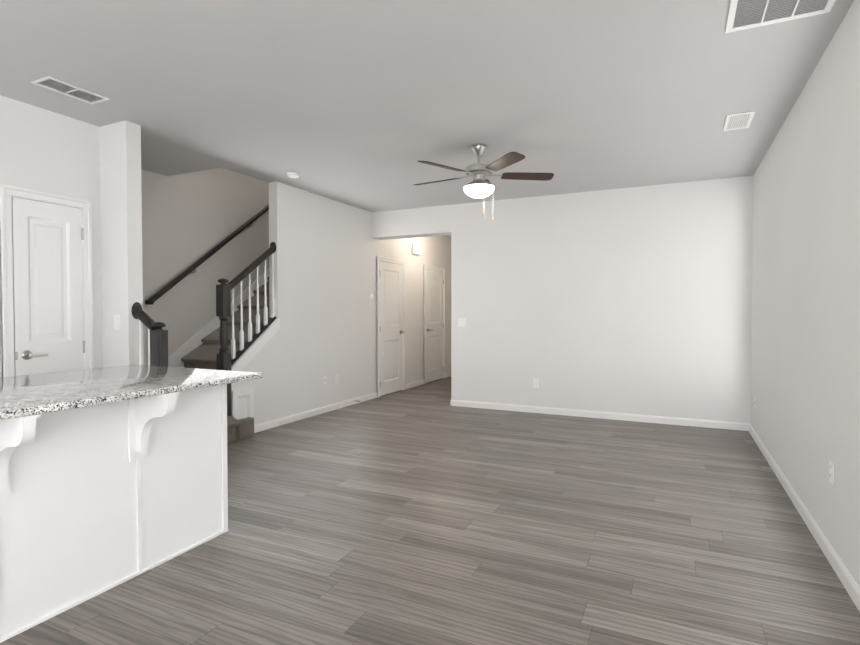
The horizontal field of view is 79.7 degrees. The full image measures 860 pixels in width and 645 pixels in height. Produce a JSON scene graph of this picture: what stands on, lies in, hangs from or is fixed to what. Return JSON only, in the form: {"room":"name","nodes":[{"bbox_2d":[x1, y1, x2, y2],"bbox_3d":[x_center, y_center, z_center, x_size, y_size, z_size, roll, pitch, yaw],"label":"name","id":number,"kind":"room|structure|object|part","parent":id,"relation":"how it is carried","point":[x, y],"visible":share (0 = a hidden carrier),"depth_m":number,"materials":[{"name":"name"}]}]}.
{"room":"empty living room","nodes":[
{"label":"empty living room","id":0,"kind":"room"},
{"bbox_2d":[0,95,102,377],"bbox_3d":[-3.541,-0.129,2.239,0.120,2.740,4.140,1,1,25],"label":"wall","id":1,"kind":"structure","parent":0,"point":[43,150],"depth_m":3.77,"materials":[{"name":"paint"}]},
{"bbox_2d":[0,184,93,376],"bbox_3d":[-2.726,0.138,3.725,0.076,2.144,0.596,1,1,25],"label":"pantry door","id":2,"kind":"structure","parent":1,"relation":"in","point":[46,283],"depth_m":3.70,"materials":[{"name":"white wood"}]},
{"bbox_2d":[100,120,143,367],"bbox_3d":[-2.856,-0.172,4.271,1.270,2.740,0.120,1,1,25],"label":"wall","id":3,"kind":"structure","parent":0,"point":[121,217],"depth_m":3.99,"materials":[{"name":"paint"}]},
{"bbox_2d":[114,315,119,329],"bbox_3d":[-2.430,-0.001,3.996,0.070,0.115,0.014,1,1,25],"label":"light switch","id":4,"kind":"object","parent":3,"relation":"attached to","point":[116,322],"visible":1,"depth_m":3.99,"materials":[{"name":"white plastic"}]},
{"bbox_2d":[141,168,268,364],"bbox_3d":[-2.311,-1.605,6.728,0.120,5.500,5.080,1,1,25],"label":"wall","id":5,"kind":"structure","parent":0,"point":[189,219],"depth_m":5.85,"materials":[{"name":"paint"}]},
{"bbox_2d":[231,182,450,424],"bbox_3d":[-0.673,-0.254,8.105,0.120,2.740,6.438,1,1,25],"label":"wall","id":6,"kind":"structure","parent":0,"point":[327,252],"depth_m":6.60,"materials":[{"name":"paint"}]},
{"bbox_2d":[232,388,253,419],"bbox_3d":[-1.927,0.933,5.324,0.020,0.485,0.284,1,1,25],"label":"trim","id":7,"kind":"structure","parent":6,"relation":"attached to","point":[242,403],"depth_m":5.32,"materials":[{"name":"white wood"}]},
{"bbox_2d":[254,392,376,432],"bbox_3d":[-1.333,1.107,6.588,0.013,0.083,2.499,1,1,25],"label":"baseboard","id":8,"kind":"structure","parent":6,"relation":"attached to","point":[292,418],"depth_m":6.29,"materials":[{"name":"white wood"}]},
{"bbox_2d":[323,376,326,384],"bbox_3d":[-1.337,0.739,6.569,0.014,0.115,0.070,1,1,25],"label":"outlet","id":9,"kind":"object","parent":6,"relation":"attached to","point":[324,380],"visible":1,"depth_m":6.56,"materials":[{"name":"white plastic"}]},
{"bbox_2d":[376,256,404,397],"bbox_3d":[-0.582,0.057,8.069,0.076,2.119,0.858,1,1,25],"label":"hall door","id":10,"kind":"structure","parent":6,"relation":"in","point":[390,319],"depth_m":8.05,"materials":[{"name":"white wood"}]},
{"bbox_2d":[405,379,423,388],"bbox_3d":[-0.256,1.058,8.853,0.013,0.083,0.713,1,1,25],"label":"baseboard","id":11,"kind":"structure","parent":6,"relation":"attached to","point":[414,384],"depth_m":8.82,"materials":[{"name":"white wood"}]},
{"bbox_2d":[412,243,419,254],"bbox_3d":[-0.237,-1.248,8.800,0.048,0.173,0.250,1,1,25],"label":"door chime","id":12,"kind":"object","parent":6,"relation":"attached to","point":[416,249],"visible":1,"depth_m":8.76,"materials":[{"name":"white plastic"}]},
{"bbox_2d":[423,264,444,383],"bbox_3d":[0.108,0.026,9.521,0.076,2.119,0.894,1,1,25],"label":"hall door","id":13,"kind":"structure","parent":6,"relation":"in","point":[433,323],"depth_m":9.50,"materials":[{"name":"white wood"}]},
{"bbox_2d":[0,0,853,237],"bbox_3d":[-0.102,-1.613,4.758,6.120,0.120,12.100,1,1,25],"label":"ceiling","id":14,"kind":"structure","parent":0,"point":[367,105],"depth_m":3.30,"materials":[{"name":"paint"}]},
{"bbox_2d":[31,76,108,103],"bbox_3d":[-2.352,-1.517,3.382,0.190,0.008,0.380,1,1,25],"label":"ceiling vent","id":15,"kind":"object","parent":14,"relation":"in","point":[64,88],"visible":0.98,"depth_m":3.37,"materials":[{"name":"white plastic"}]},
{"bbox_2d":[287,172,299,177],"bbox_3d":[-1.437,-1.546,5.422,0.136,0.038,0.136,1,1,25],"label":"smoke detector","id":16,"kind":"object","parent":14,"relation":"attached to","point":[293,174],"visible":1,"depth_m":5.38,"materials":[{"name":"white plastic"}]},
{"bbox_2d":[414,144,553,220],"bbox_3d":[0.406,-1.221,4.566,1.261,0.651,1.282,1,1,25],"label":"fan","id":17,"kind":"object","parent":14,"relation":"hanging from","point":[479,186],"visible":1,"depth_m":4.46,"materials":[{"name":"brown wood"}]},
{"bbox_3d":[0.430,-1.143,4.537,0.272,0.086,0.272,1,1,25],"label":"lamp shade","id":18,"kind":"part","parent":17,"relation":"part of","materials":[{"name":"white glass"}]},
{"bbox_3d":[0.430,-1.365,4.532,0.264,0.362,0.264,1,1,25],"label":"motor","id":19,"kind":"part","parent":17,"relation":"part of","materials":[{"name":"silver metal"}]},
{"bbox_2d":[723,111,754,130],"bbox_3d":[2.348,-1.530,3.926,0.180,0.007,0.360,1,1,25],"label":"ceiling vent","id":20,"kind":"object","parent":14,"relation":"in","point":[736,121],"visible":1,"depth_m":3.91,"materials":[{"name":"white plastic"}]},
{"bbox_2d":[725,0,835,32],"bbox_3d":[1.586,-1.494,2.279,0.440,0.008,0.670,1,1,25],"label":"ceiling vent","id":21,"kind":"object","parent":14,"relation":"in","point":[745,14],"visible":0.98,"depth_m":2.48,"materials":[{"name":"white plastic"}]},
{"bbox_2d":[0,376,859,644],"bbox_3d":[-0.102,1.236,4.819,6.120,0.100,12.100,1,1,25],"label":"floor","id":22,"kind":"structure","parent":0,"point":[426,514],"depth_m":2.82,"materials":[{"name":"grey wood"}]},
{"bbox_2d":[0,376,262,642],"bbox_3d":[-2.023,0.793,1.941,1.074,0.909,2.670,1,1,25],"label":"kitchen island","id":23,"kind":"object","parent":22,"relation":"on","point":[111,477],"depth_m":2.37,"materials":[{"name":"wood"}]},
{"bbox_2d":[0,364,262,415],"bbox_3d":[-2.030,0.322,1.934,1.100,0.030,2.730,1,1,25],"label":"island countertop","id":24,"kind":"structure","parent":23,"relation":"on","point":[36,392],"depth_m":2.49,"materials":[{"name":"grey stone"}]},
{"bbox_2d":[132,204,279,442],"bbox_3d":[-1.686,-0.887,6.179,1.487,4.088,4.722,1,1,25],"label":"staircase","id":25,"kind":"structure","parent":22,"relation":"on","point":[227,335],"depth_m":5.54,"materials":[{"name":"wood"}]},
{"bbox_3d":[-2.179,-0.024,3.958,0.198,0.201,0.060,1,1,25],"label":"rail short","id":26,"kind":"part","parent":25,"relation":"part of","materials":[{"name":"brown wood"}]},
{"bbox_3d":[-2.116,-1.582,6.882,0.093,2.728,3.623,1,1,25],"label":"wall rail","id":27,"kind":"part","parent":25,"relation":"part of","materials":[{"name":"brown wood"}]},
{"bbox_3d":[-1.910,-0.580,5.487,0.060,0.555,0.669,1,1,25],"label":"rail","id":28,"kind":"part","parent":25,"relation":"part of","materials":[{"name":"brown wood"}]},
{"bbox_3d":[-1.906,0.191,5.511,0.072,0.513,0.675,1,1,25],"label":"shoe rail","id":29,"kind":"part","parent":25,"relation":"part of","materials":[{"name":"brown wood"}]},
{"bbox_3d":[-1.843,0.261,5.494,0.013,0.630,0.698,1,1,25],"label":"stringer trim","id":30,"kind":"part","parent":25,"relation":"part of","materials":[{"name":"white wood"}]},
{"bbox_2d":[372,176,752,422],"bbox_3d":[1.355,-0.224,6.675,5.010,2.740,0.260,1,1,25],"label":"wall","id":31,"kind":"structure","parent":0,"point":[633,300],"depth_m":6.18,"materials":[{"name":"paint"}]},
{"bbox_2d":[458,318,465,326],"bbox_3d":[0.428,0.000,6.967,0.116,0.115,0.014,1,1,25],"label":"light switch","id":32,"kind":"object","parent":31,"relation":"attached to","point":[461,322],"visible":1,"depth_m":6.97,"materials":[{"name":"white plastic"}]},
{"bbox_2d":[533,379,538,387],"bbox_3d":[1.346,0.771,6.550,0.070,0.115,0.009,1,1,25],"label":"outlet","id":33,"kind":"object","parent":31,"relation":"attached to","point":[535,383],"visible":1,"depth_m":6.55,"materials":[{"name":"white plastic"}]},
{"bbox_2d":[451,400,749,430],"bbox_3d":[1.869,1.113,6.307,3.500,0.083,0.013,1,1,25],"label":"baseboard","id":34,"kind":"structure","parent":31,"relation":"attached to","point":[637,418],"depth_m":6.17,"materials":[{"name":"white wood"}]},
{"bbox_2d":[750,0,859,586],"bbox_3d":[1.778,-0.121,1.874,0.120,2.740,8.290,1,1,25],"label":"wall","id":35,"kind":"structure","parent":0,"point":[805,370],"depth_m":3.00,"materials":[{"name":"paint"}]},
{"bbox_2d":[749,424,859,611],"bbox_3d":[1.717,1.207,1.931,0.013,0.083,8.050,1,1,25],"label":"baseboard","id":36,"kind":"structure","parent":35,"relation":"attached to","point":[847,580],"depth_m":2.91,"materials":[{"name":"white wood"}]},
{"bbox_2d":[829,460,833,484],"bbox_3d":[2.068,0.773,2.658,0.009,0.115,0.070,1,1,25],"label":"outlet","id":37,"kind":"object","parent":35,"relation":"attached to","point":[831,472],"visible":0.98,"depth_m":2.65,"materials":[{"name":"white plastic"}]}
]}

